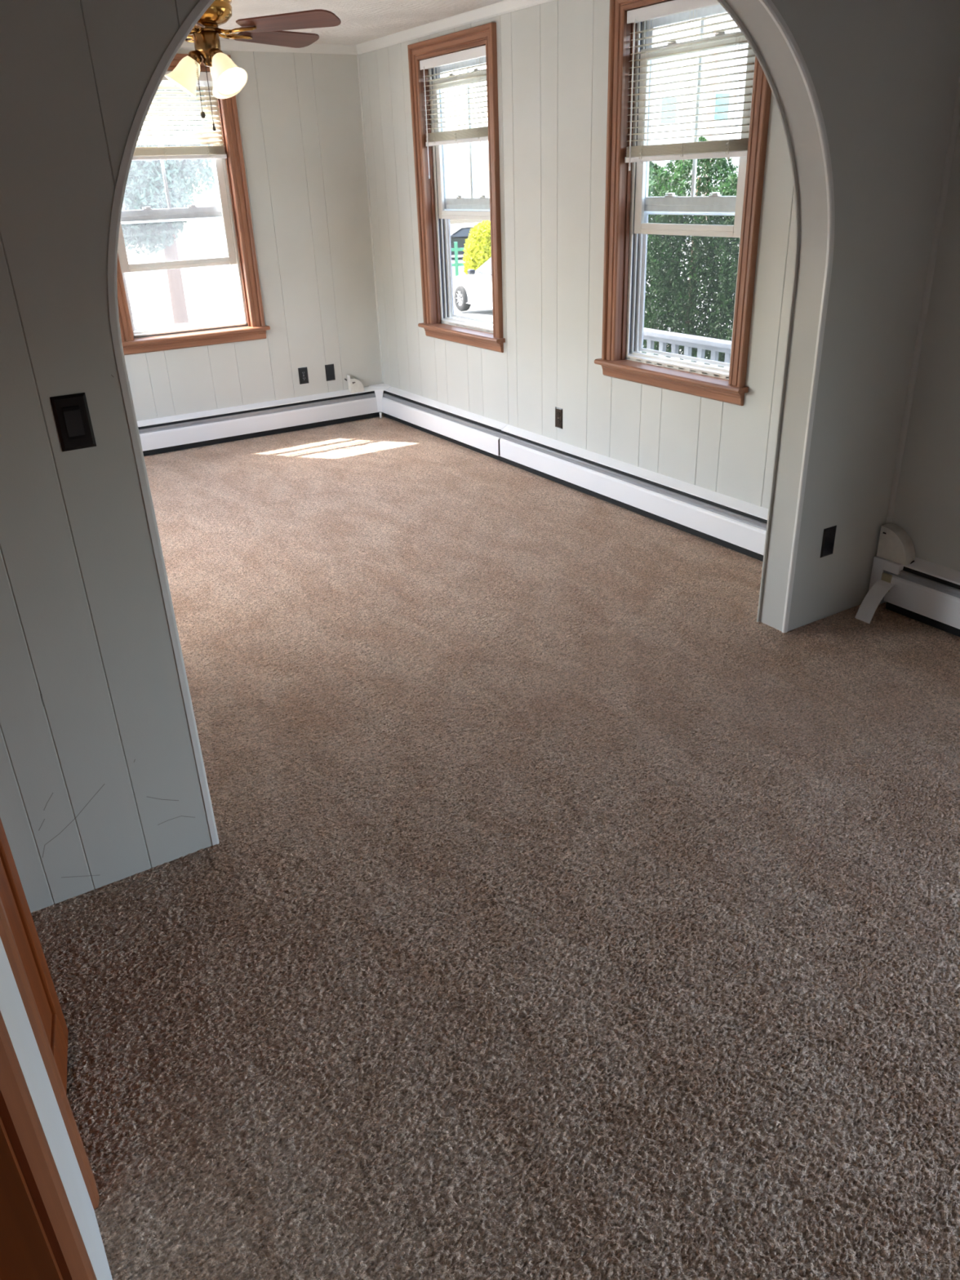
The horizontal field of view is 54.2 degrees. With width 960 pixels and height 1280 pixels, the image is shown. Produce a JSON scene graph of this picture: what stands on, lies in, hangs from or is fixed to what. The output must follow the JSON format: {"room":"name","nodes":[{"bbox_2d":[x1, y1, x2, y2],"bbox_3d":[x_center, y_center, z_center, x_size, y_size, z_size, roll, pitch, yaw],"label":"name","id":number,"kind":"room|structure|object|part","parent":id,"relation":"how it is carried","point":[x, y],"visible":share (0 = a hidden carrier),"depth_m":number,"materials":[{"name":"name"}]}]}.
{"room":"empty living room","nodes":[
{"label":"empty living room","id":0,"kind":"room"},
{"bbox_2d":[0,937,112,1279],"bbox_3d":[-1.262,-0.400,1.792,0.120,2.430,8.700,-17,30,-28],"label":"wall","id":1,"kind":"structure","parent":0,"point":[12,1009],"depth_m":1.25,"materials":[{"name":"white paint"}]},
{"bbox_2d":[0,1010,97,1279],"bbox_3d":[-0.148,0.475,0.285,0.138,2.115,1.027,-17,30,-28],"label":"door","id":2,"kind":"structure","parent":1,"relation":"in","point":[41,1238],"depth_m":0.70,"materials":[{"name":"brown wood"}]},
{"bbox_2d":[0,817,99,1208],"bbox_3d":[-0.975,-0.077,1.497,0.158,2.090,0.860,-17,30,-28],"label":"door","id":3,"kind":"structure","parent":1,"relation":"in","point":[19,936],"depth_m":1.70,"materials":[{"name":"brown wood"}]},
{"bbox_3d":[-0.854,0.005,1.386,0.028,1.795,0.262,-11,28,-17],"label":"panel","id":4,"kind":"part","parent":3,"relation":"part of","materials":[{"name":"orange wood"}]},
{"bbox_2d":[124,48,383,421],"bbox_3d":[-2.175,-2.430,5.983,3.548,2.430,0.150,-17,30,-28],"label":"wall","id":5,"kind":"structure","parent":0,"point":[300,114],"depth_m":6.38,"materials":[{"name":"paint"}]},
{"bbox_2d":[116,53,270,355],"bbox_3d":[-1.950,-2.735,5.956,1.009,1.676,0.210,-17,30,-28],"label":"window","id":6,"kind":"structure","parent":5,"relation":"in","point":[234,210],"depth_m":6.12,"materials":[{"name":"brown wood"}]},
{"bbox_3d":[-2.293,-2.637,5.687,0.086,1.591,0.031,-17,30,-28],"label":"casing","id":7,"kind":"part","parent":6,"relation":"part of","materials":[{"name":"brown wood"}]},
{"bbox_3d":[-1.994,-3.057,5.855,0.749,0.791,0.019,-17,30,-28],"label":"storm sash","id":8,"kind":"part","parent":6,"relation":"part of","materials":[{"name":"white metal"}]},
{"bbox_3d":[-1.967,-2.770,5.966,0.753,0.762,0.024,-17,30,-28],"label":"sash","id":9,"kind":"part","parent":6,"relation":"part of","materials":[{"name":"white plastic"}]},
{"bbox_2d":[132,71,226,160],"bbox_3d":[-1.950,-3.144,5.727,0.781,0.562,0.062,-17,30,-28],"label":"window blind","id":10,"kind":"object","parent":6,"relation":"attached to","point":[171,152],"visible":0.53,"depth_m":5.79,"materials":[{"name":"plastic"}]},
{"bbox_3d":[-1.950,-2.988,5.814,0.765,0.022,0.036,-17,30,-28],"label":"rail","id":11,"kind":"part","parent":10,"relation":"part of","materials":[{"name":"plastic"}]},
{"bbox_3d":[-1.725,-3.236,5.851,0.021,0.433,0.044,-17,30,-28],"label":"ladder cord","id":12,"kind":"part","parent":10,"relation":"part of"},
{"bbox_3d":[-1.982,-2.418,6.192,0.753,0.660,0.012,-17,30,-28],"label":"screen frame","id":13,"kind":"part","parent":6,"relation":"part of","materials":[{"name":"white metal"}]},
{"bbox_3d":[-1.899,-2.032,6.258,1.009,0.024,0.117,-17,30,-28],"label":"sill","id":14,"kind":"part","parent":6,"relation":"part of","materials":[{"name":"brown wood"}]},
{"bbox_3d":[-1.946,-3.427,5.560,0.969,0.086,0.031,-17,30,-28],"label":"casing","id":15,"kind":"part","parent":6,"relation":"part of","materials":[{"name":"brown wood"}]},
{"bbox_3d":[-1.547,-2.868,6.098,0.086,1.591,0.031,-17,30,-28],"label":"casing","id":16,"kind":"part","parent":6,"relation":"part of","materials":[{"name":"brown wood"}]},
{"bbox_2d":[137,386,379,456],"bbox_3d":[-2.092,-1.398,6.377,3.130,0.227,0.072,-17,30,-28],"label":"baseboard heater","id":17,"kind":"object","parent":5,"relation":"attached to","point":[206,428],"visible":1,"depth_m":6.62,"materials":[{"name":"metal"}]},
{"bbox_2d":[346,374,364,393],"bbox_3d":[-0.921,-1.907,6.965,0.111,0.130,0.050,-17,30,-28],"label":"pipe cover","id":18,"kind":"object","parent":17,"relation":"on","point":[354,385],"visible":1,"depth_m":6.95,"materials":[{"name":"beige plastic"}]},
{"bbox_2d":[179,40,357,54],"bbox_3d":[-2.182,-3.443,5.394,3.278,0.052,0.022,-17,30,-28],"label":"trim","id":19,"kind":"structure","parent":5,"relation":"attached to","point":[225,45],"depth_m":5.91,"materials":[{"name":"paint"}]},
{"bbox_2d":[297,367,308,384],"bbox_3d":[-1.270,-1.902,6.756,0.070,0.114,0.008,-17,30,-28],"label":"wall outlet","id":20,"kind":"object","parent":5,"relation":"attached to","point":[303,371],"visible":1,"depth_m":6.75,"materials":[{"name":"black plastic"}]},
{"bbox_2d":[324,364,335,381],"bbox_3d":[-1.094,-1.954,6.856,0.070,0.114,0.007,-17,30,-28],"label":"cover plate","id":21,"kind":"object","parent":5,"relation":"attached to","point":[330,371],"visible":1,"depth_m":6.85,"materials":[{"name":"black plastic"}]},
{"bbox_2d":[356,54,384,382],"bbox_3d":[-0.768,-2.900,6.639,0.011,2.118,0.011,-17,30,-28],"label":"trim","id":22,"kind":"structure","parent":5,"relation":"attached to","point":[357,55],"depth_m":6.59,"materials":[{"name":"paint"}]},
{"bbox_2d":[190,0,505,44],"bbox_3d":[-1.061,-2.754,3.781,3.548,0.060,4.484,-17,30,-28],"label":"ceiling","id":23,"kind":"structure","parent":0,"point":[362,20],"depth_m":4.97,"materials":[{"name":"white paint"}]},
{"bbox_2d":[164,0,341,130],"bbox_3d":[-1.086,-2.332,3.676,1.099,0.602,1.060,-17,30,-28],"label":"ceiling fan","id":24,"kind":"object","parent":23,"relation":"hanging from","point":[228,79],"visible":0.9,"depth_m":3.62,"materials":[{"name":"gold metal"}]},
{"bbox_3d":[-1.163,-2.203,3.673,0.139,0.146,0.132,-17,30,-28],"label":"lamp shade","id":25,"kind":"part","parent":24,"relation":"part of","materials":[{"name":"white glass"}]},
{"bbox_3d":[-1.107,-2.274,3.655,0.065,0.061,0.055,-17,30,-28],"label":"light arm","id":26,"kind":"part","parent":24,"relation":"part of","materials":[{"name":"gold metal"}]},
{"bbox_3d":[-1.098,-2.164,3.676,0.009,0.180,0.003,-23,33,-35],"label":"pull chain","id":27,"kind":"part","parent":24,"relation":"part of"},
{"bbox_3d":[-1.073,-2.195,3.299,0.128,0.040,0.405,-1,26,2],"label":"blade","id":28,"kind":"part","parent":24,"relation":"part of","materials":[{"name":"brown wood"}]},
{"bbox_3d":[-1.097,-2.079,3.716,0.019,0.025,0.018,-17,30,-28],"label":"chain knob","id":29,"kind":"part","parent":24,"relation":"part of","materials":[{"name":"brown wood"}]},
{"bbox_3d":[-1.064,-2.150,3.692,0.003,0.222,0.006,8,28,20],"label":"pull chain","id":30,"kind":"part","parent":24,"relation":"part of","materials":[{"name":"gold metal"}]},
{"bbox_3d":[-1.021,-2.268,3.636,0.055,0.062,0.066,-17,30,-28],"label":"light arm","id":31,"kind":"part","parent":24,"relation":"part of","materials":[{"name":"gold metal"}]},
{"bbox_3d":[-1.030,-2.272,3.801,0.134,0.146,0.134,-17,30,-28],"label":"lamp shade","id":32,"kind":"part","parent":24,"relation":"part of","materials":[{"name":"white glass"}]},
{"bbox_3d":[-0.969,-2.191,3.628,0.132,0.146,0.142,-17,30,-28],"label":"lamp shade","id":33,"kind":"part","parent":24,"relation":"part of","materials":[{"name":"white glass"}]},
{"bbox_3d":[-0.837,-2.493,3.886,0.128,0.040,0.405,17,32,34],"label":"blade","id":34,"kind":"part","parent":24,"relation":"part of","materials":[{"name":"brown wood"}]},
{"bbox_3d":[-0.716,-2.313,3.512,0.405,0.040,0.128,7,28,18],"label":"blade","id":35,"kind":"part","parent":24,"relation":"part of","materials":[{"name":"brown wood"}]},
{"bbox_2d":[0,0,959,912],"bbox_3d":[0.112,-0.837,2.573,3.398,2.430,0.136,-17,30,-28],"label":"wall","id":36,"kind":"structure","parent":0,"point":[104,781],"depth_m":2.28,"materials":[{"name":"paint"}]},
{"bbox_2d":[49,392,96,451],"bbox_3d":[-0.857,-0.459,1.982,0.070,0.114,0.010,-17,30,-28],"label":"wall switch","id":37,"kind":"object","parent":36,"relation":"attached to","point":[71,413],"visible":1,"depth_m":1.98,"materials":[{"name":"black plastic"}]},
{"bbox_3d":[0.121,-0.751,2.702,2.257,2.162,0.009,-17,30,-28],"label":"arch edge trim","id":38,"kind":"part","parent":36,"relation":"part of","materials":[{"name":"paint"}]},
{"bbox_2d":[820,524,836,557],"bbox_3d":[1.315,-0.370,3.539,0.070,0.114,0.007,-17,30,-28],"label":"cover plate","id":39,"kind":"object","parent":36,"relation":"attached to","point":[828,535],"visible":1,"depth_m":3.53,"materials":[{"name":"black plastic"}]},
{"bbox_2d":[885,74,959,524],"bbox_3d":[1.576,-1.352,3.257,0.016,2.170,0.016,-17,30,-28],"label":"trim","id":40,"kind":"structure","parent":36,"relation":"attached to","point":[956,116],"depth_m":3.32,"materials":[{"name":"paint"}]},
{"bbox_2d":[31,414,959,1279],"bbox_3d":[-0.363,0.384,2.882,4.850,0.013,8.850,-17,30,-28],"label":"floor","id":41,"kind":"structure","parent":0,"point":[562,908],"depth_m":2.27,"materials":[{"name":"carpet"}]},
{"bbox_2d":[368,383,391,417],"bbox_3d":[-0.745,-1.804,7.091,0.125,0.230,0.125,-17,30,-28],"label":"cover","id":42,"kind":"object","parent":41,"relation":"on","point":[380,388],"visible":1,"depth_m":7.04,"materials":[{"name":"metal"}]},
{"bbox_3d":[-0.753,-1.776,7.064,0.071,0.206,0.019,10,29,23],"label":"corner leg","id":43,"kind":"part","parent":42,"relation":"part of","materials":[{"name":"metal"}]},
{"bbox_3d":[-0.749,-1.894,7.047,0.125,0.029,0.125,-17,30,-28],"label":"plate","id":44,"kind":"part","parent":42,"relation":"part of","materials":[{"name":"metal"}]},
{"bbox_2d":[854,579,894,623],"bbox_3d":[1.544,-0.151,3.673,0.160,0.120,0.069,-22,32,-34],"label":"metal strip","id":45,"kind":"object","parent":41,"relation":"on","point":[876,593],"visible":1,"depth_m":3.66,"materials":[{"name":"metal"}]},
{"bbox_2d":[359,0,959,602],"bbox_3d":[1.622,-1.294,3.384,0.150,2.430,8.700,-17,30,-28],"label":"wall","id":46,"kind":"structure","parent":0,"point":[553,55],"depth_m":4.79,"materials":[{"name":"paint"}]},
{"bbox_2d":[355,0,553,54],"bbox_3d":[0.326,-3.112,4.528,0.022,0.052,4.264,-17,30,-28],"label":"trim","id":47,"kind":"structure","parent":46,"relation":"attached to","point":[505,6],"depth_m":5.23,"materials":[{"name":"paint"}]},
{"bbox_2d":[407,22,505,352],"bbox_3d":[-0.097,-2.661,5.663,0.210,1.676,0.967,-17,30,-28],"label":"window","id":48,"kind":"structure","parent":46,"relation":"in","point":[435,210],"depth_m":5.75,"materials":[{"name":"brown wood"}]},
{"bbox_3d":[-0.372,-2.834,5.939,0.031,1.591,0.086,-17,30,-28],"label":"casing","id":49,"kind":"part","parent":48,"relation":"part of","materials":[{"name":"brown wood"}]},
{"bbox_3d":[-0.174,-3.358,5.284,0.031,0.086,0.927,-17,30,-28],"label":"casing","id":50,"kind":"part","parent":48,"relation":"part of","materials":[{"name":"brown wood"}]},
{"bbox_2d":[419,44,488,178],"bbox_3d":[-0.137,-3.041,5.457,0.062,0.632,0.739,-17,30,-28],"label":"window blind","id":51,"kind":"object","parent":48,"relation":"attached to","point":[478,134],"visible":0.84,"depth_m":5.43,"materials":[{"name":"plastic"}]},
{"bbox_3d":[-0.267,-3.191,5.626,0.044,0.415,0.021,-17,30,-28],"label":"ladder cord","id":52,"kind":"part","parent":51,"relation":"part of","materials":[{"name":"white fabric"}]},
{"bbox_3d":[-0.133,-3.101,5.433,0.044,0.415,0.021,-17,30,-28],"label":"ladder cord","id":53,"kind":"part","parent":51,"relation":"part of","materials":[{"name":"white fabric"}]},
{"bbox_3d":[-0.124,-2.932,5.518,0.036,0.022,0.723,-17,30,-28],"label":"rail","id":54,"kind":"part","parent":51,"relation":"part of","materials":[{"name":"plastic"}]},
{"bbox_3d":[0.001,-3.011,5.240,0.044,0.415,0.021,-17,30,-28],"label":"ladder cord","id":55,"kind":"part","parent":51,"relation":"part of","materials":[{"name":"white fabric"}]},
{"bbox_3d":[-0.047,-2.675,5.691,0.092,1.539,0.787,-17,30,-28],"label":"frame","id":56,"kind":"part","parent":48,"relation":"part of","materials":[{"name":"white plastic"}]},
{"bbox_3d":[-0.082,-2.907,5.559,0.024,0.762,0.711,-17,30,-28],"label":"sash","id":57,"kind":"part","parent":48,"relation":"part of","materials":[{"name":"white plastic"}]},
{"bbox_3d":[-0.111,-1.963,5.979,0.117,0.024,0.967,-17,30,-28],"label":"sill","id":58,"kind":"part","parent":48,"relation":"part of","materials":[{"name":"brown wood"}]},
{"bbox_3d":[-0.057,-2.976,5.543,0.019,0.791,0.707,-17,30,-28],"label":"storm sash","id":59,"kind":"part","parent":48,"relation":"part of","materials":[{"name":"white metal"}]},
{"bbox_3d":[-0.012,-2.336,5.873,0.012,0.660,0.711,-17,30,-28],"label":"screen frame","id":60,"kind":"part","parent":48,"relation":"part of","materials":[{"name":"white metal"}]},
{"bbox_3d":[0.076,-2.533,5.294,0.031,1.591,0.086,-17,30,-28],"label":"casing","id":61,"kind":"part","parent":48,"relation":"part of","materials":[{"name":"brown wood"}]},
{"bbox_2d":[555,406,562,428],"bbox_3d":[0.448,-1.267,5.356,0.008,0.114,0.070,-17,30,-28],"label":"wall outlet","id":62,"kind":"object","parent":46,"relation":"attached to","point":[558,411],"visible":1,"depth_m":5.35,"materials":[{"name":"brown plastic"}]},
{"bbox_2d":[382,386,768,561],"bbox_3d":[0.398,-1.056,5.490,0.078,0.227,4.184,-17,30,-28],"label":"baseboard heater","id":63,"kind":"object","parent":46,"relation":"attached to","point":[732,523],"visible":0.78,"depth_m":5.10,"materials":[{"name":"metal"}]},
{"bbox_3d":[-0.310,-1.491,6.467,0.020,0.114,1.618,-17,30,-28],"label":"panel","id":64,"kind":"part","parent":63,"relation":"part of","materials":[{"name":"metal"}]},
{"bbox_3d":[0.813,-0.744,4.864,0.020,0.114,2.554,-17,30,-28],"label":"panel","id":65,"kind":"part","parent":63,"relation":"part of","materials":[{"name":"metal"}]},
{"bbox_2d":[594,0,771,405],"bbox_3d":[0.923,-1.978,4.198,0.210,1.676,1.005,-17,30,-28],"label":"window","id":66,"kind":"structure","parent":46,"relation":"in","point":[628,204],"depth_m":4.30,"materials":[{"name":"brown wood"}]},
{"bbox_3d":[0.637,-2.158,4.489,0.031,1.591,0.086,-17,30,-28],"label":"casing","id":67,"kind":"part","parent":66,"relation":"part of","materials":[{"name":"brown wood"}]},
{"bbox_3d":[0.846,-2.675,3.820,0.031,0.086,0.965,-17,30,-28],"label":"casing","id":68,"kind":"part","parent":66,"relation":"part of","materials":[{"name":"brown wood"}]},
{"bbox_3d":[0.909,-1.280,4.514,0.117,0.024,1.005,-17,30,-28],"label":"sill","id":69,"kind":"part","parent":66,"relation":"part of","materials":[{"name":"brown wood"}]},
{"bbox_3d":[0.995,-1.662,4.427,0.012,0.660,0.701,-17,30,-28],"label":"screen frame","id":70,"kind":"part","parent":66,"relation":"part of","materials":[{"name":"white metal"}]},
{"bbox_2d":[625,0,755,170],"bbox_3d":[0.883,-2.358,3.993,0.062,0.632,0.777,-17,30,-28],"label":"window blind","id":71,"kind":"object","parent":66,"relation":"attached to","point":[735,148],"visible":0.82,"depth_m":4.01,"materials":[{"name":"plastic"}]},
{"bbox_3d":[0.745,-2.450,4.207,0.044,0.560,0.021,-17,30,-28],"label":"ladder cord","id":72,"kind":"part","parent":71,"relation":"part of","materials":[{"name":"white fabric"}]},
{"bbox_3d":[0.901,-2.119,4.117,0.036,0.022,0.761,-17,30,-28],"label":"rail","id":73,"kind":"part","parent":71,"relation":"part of","materials":[{"name":"plastic"}]},
{"bbox_3d":[0.889,-2.353,4.000,0.044,0.560,0.021,-17,30,-28],"label":"ladder cord","id":74,"kind":"part","parent":71,"relation":"part of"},
{"bbox_3d":[1.034,-2.257,3.793,0.044,0.560,0.021,-17,30,-28],"label":"ladder cord","id":75,"kind":"part","parent":71,"relation":"part of","materials":[{"name":"white fabric"}]},
{"bbox_3d":[0.950,-2.302,4.097,0.019,0.791,0.697,-17,30,-28],"label":"storm sash","id":76,"kind":"part","parent":66,"relation":"part of","materials":[{"name":"white metal"}]},
{"bbox_3d":[0.973,-1.992,4.226,0.092,1.539,0.825,-17,30,-28],"label":"frame","id":77,"kind":"part","parent":66,"relation":"part of","materials":[{"name":"white plastic"}]},
{"bbox_3d":[0.927,-2.194,4.131,0.024,0.762,0.701,-17,30,-28],"label":"sash","id":78,"kind":"part","parent":66,"relation":"part of","materials":[{"name":"white plastic"}]},
{"bbox_3d":[1.106,-1.844,3.815,0.031,1.591,0.086,-17,30,-28],"label":"casing","id":79,"kind":"part","parent":66,"relation":"part of","materials":[{"name":"brown wood"}]},
{"bbox_2d":[868,555,959,636],"bbox_3d":[2.572,0.399,2.369,0.076,0.227,3.676,-17,30,-28],"label":"baseboard heater","id":80,"kind":"object","parent":46,"relation":"attached to","point":[926,592],"depth_m":3.59,"materials":[{"name":"metal"}]},
{"bbox_3d":[1.623,-0.232,3.733,0.074,0.197,0.120,-17,30,-28],"label":"heater end cap","id":81,"kind":"part","parent":80,"relation":"part of","materials":[{"name":"white metal"}]},
{"bbox_2d":[876,522,915,565],"bbox_3d":[1.631,-0.368,3.654,0.060,0.134,0.141,-17,30,-28],"label":"pipe cover","id":82,"kind":"object","parent":80,"relation":"on","point":[895,544],"visible":1,"depth_m":3.64,"materials":[{"name":"beige plastic"}]},
{"bbox_3d":[2.573,0.434,2.336,0.020,0.114,3.598,-17,30,-28],"label":"panel","id":83,"kind":"part","parent":80,"relation":"part of","materials":[{"name":"metal"}]},
{"bbox_3d":[1.509,-0.601,5.520,1.250,0.110,4.600,-17,30,-28],"label":"floor","id":84,"kind":"structure","parent":0,"visible":0},
{"bbox_2d":[643,327,731,368],"bbox_3d":[1.946,-1.228,5.525,0.090,0.980,4.580,-17,30,-28],"label":"porch railing","id":85,"kind":"object","parent":84,"relation":"on","point":[688,341],"visible":0.15,"depth_m":6.14,"materials":[{"name":"white paint"}]},
{"bbox_3d":[1.929,-1.586,5.353,0.090,0.065,4.400,-17,30,-28],"label":"rail","id":86,"kind":"part","parent":85,"relation":"part of","materials":[{"name":"white paint"}]},
{"label":"outside","id":87,"kind":"structure","parent":0,"visible":0},
{"bbox_3d":[-0.556,-12.982,34.466,11.600,0.050,10.895,-17,30,-28],"label":"lawn","id":88,"kind":"structure","parent":87,"visible":0},
{"bbox_2d":[451,241,485,275],"bbox_3d":[-0.832,-13.335,33.550,6.800,1.650,0.121,-2,26,0],"label":"fence","id":89,"kind":"object","parent":88,"relation":"on","point":[455,249],"visible":0.17,"depth_m":33.37,"materials":[{"name":"green paint"}]},
{"bbox_3d":[-0.832,-13.335,33.550,0.120,1.650,0.120,-2,26,0],"label":"post","id":90,"kind":"part","parent":89,"relation":"part of","materials":[{"name":"green paint"}]},
{"bbox_3d":[-0.843,-13.626,33.407,6.800,0.600,0.060,-2,26,0],"label":"rail","id":91,"kind":"part","parent":89,"relation":"part of","materials":[{"name":"green paint"}]},
{"bbox_2d":[462,220,491,275],"bbox_3d":[0.222,-12.276,30.362,1.705,2.439,1.645,-17,30,-28],"label":"shrub","id":92,"kind":"object","parent":88,"relation":"on","point":[475,251],"visible":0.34,"depth_m":29.76,"materials":[{"name":"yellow plant"}]},
{"bbox_3d":[2.939,-1.068,7.342,2.450,0.140,6.200,-17,30,-28],"label":"floor","id":93,"kind":"structure","parent":0,"visible":0},
{"bbox_2d":[644,161,706,357],"bbox_3d":[1.325,-2.714,7.962,1.191,2.498,1.230,-17,30,-28],"label":"arborvitae","id":94,"kind":"object","parent":93,"relation":"on","point":[653,166],"visible":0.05,"depth_m":7.49,"materials":[{"name":"green plant"}]},
{"bbox_2d":[641,136,739,366],"bbox_3d":[1.692,-2.529,7.434,1.249,2.599,1.215,-17,30,-28],"label":"arborvitae","id":95,"kind":"object","parent":93,"relation":"on","point":[682,171],"visible":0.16,"depth_m":7.02,"materials":[{"name":"green plant"}]},
{"bbox_2d":[668,171,740,367],"bbox_3d":[2.059,-2.257,6.996,1.192,2.480,1.202,-17,30,-28],"label":"arborvitae","id":96,"kind":"object","parent":93,"relation":"on","point":[717,252],"visible":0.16,"depth_m":6.75,"materials":[{"name":"green plant"}]},
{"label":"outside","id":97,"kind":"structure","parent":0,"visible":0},
{"bbox_2d":[124,222,738,362],"bbox_3d":[14.293,-19.534,45.258,69.830,1.200,87.000,-17,30,-28],"label":"road","id":98,"kind":"structure","parent":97,"point":[209,293],"depth_m":36.91,"materials":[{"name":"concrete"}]},
{"bbox_2d":[121,84,217,327],"bbox_3d":[-6.119,-8.314,17.981,2.652,5.579,2.858,-17,30,-28],"label":"tree","id":99,"kind":"object","parent":98,"relation":"on","point":[144,187],"visible":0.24,"depth_m":17.23,"materials":[{"name":"green plant"}]},
{"bbox_2d":[452,257,492,311],"bbox_3d":[0.909,-9.319,24.606,2.040,1.440,4.610,-15,29,-24],"label":"car","id":100,"kind":"object","parent":98,"relation":"on","point":[472,288],"visible":0.23,"depth_m":24.80,"materials":[{"name":"white paint"}]},
{"bbox_2d":[467,269,475,274],"bbox_3d":[-0.229,-9.638,24.571,0.160,0.120,0.170,-15,29,-24],"label":"mirror","id":101,"kind":"object","parent":100,"relation":"on","point":[469,271],"depth_m":24.51,"materials":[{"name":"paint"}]},
{"bbox_2d":[649,12,748,236],"bbox_3d":[12.577,-30.783,55.437,23.000,13.500,10.000,4,27,11],"label":"house","id":102,"kind":"structure","parent":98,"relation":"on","point":[728,55],"depth_m":50.94,"materials":[{"name":"white"}]},
{"bbox_3d":[10.369,-29.129,51.569,0.800,1.300,0.040,4,27,11],"label":"pane","id":103,"kind":"part","parent":102,"relation":"part of","materials":[{"name":"clear glass"}]},
{"bbox_3d":[13.109,-28.961,51.017,0.800,1.300,0.040,4,27,11],"label":"pane","id":104,"kind":"part","parent":102,"relation":"part of","materials":[{"name":"clear glass"}]},
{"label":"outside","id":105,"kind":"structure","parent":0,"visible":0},
{"bbox_2d":[451,253,487,276],"bbox_3d":[-0.822,-18.725,46.160,21.085,0.050,18.696,-2,26,0],"label":"floor","id":106,"kind":"structure","parent":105,"point":[461,272],"depth_m":42.08,"materials":[{"name":"concrete"}]},
{"bbox_2d":[450,226,489,255],"bbox_3d":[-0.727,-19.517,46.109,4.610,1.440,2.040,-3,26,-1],"label":"house","id":107,"kind":"structure","parent":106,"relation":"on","point":[459,236],"depth_m":45.28,"materials":[{"name":"paint"}]}
]}

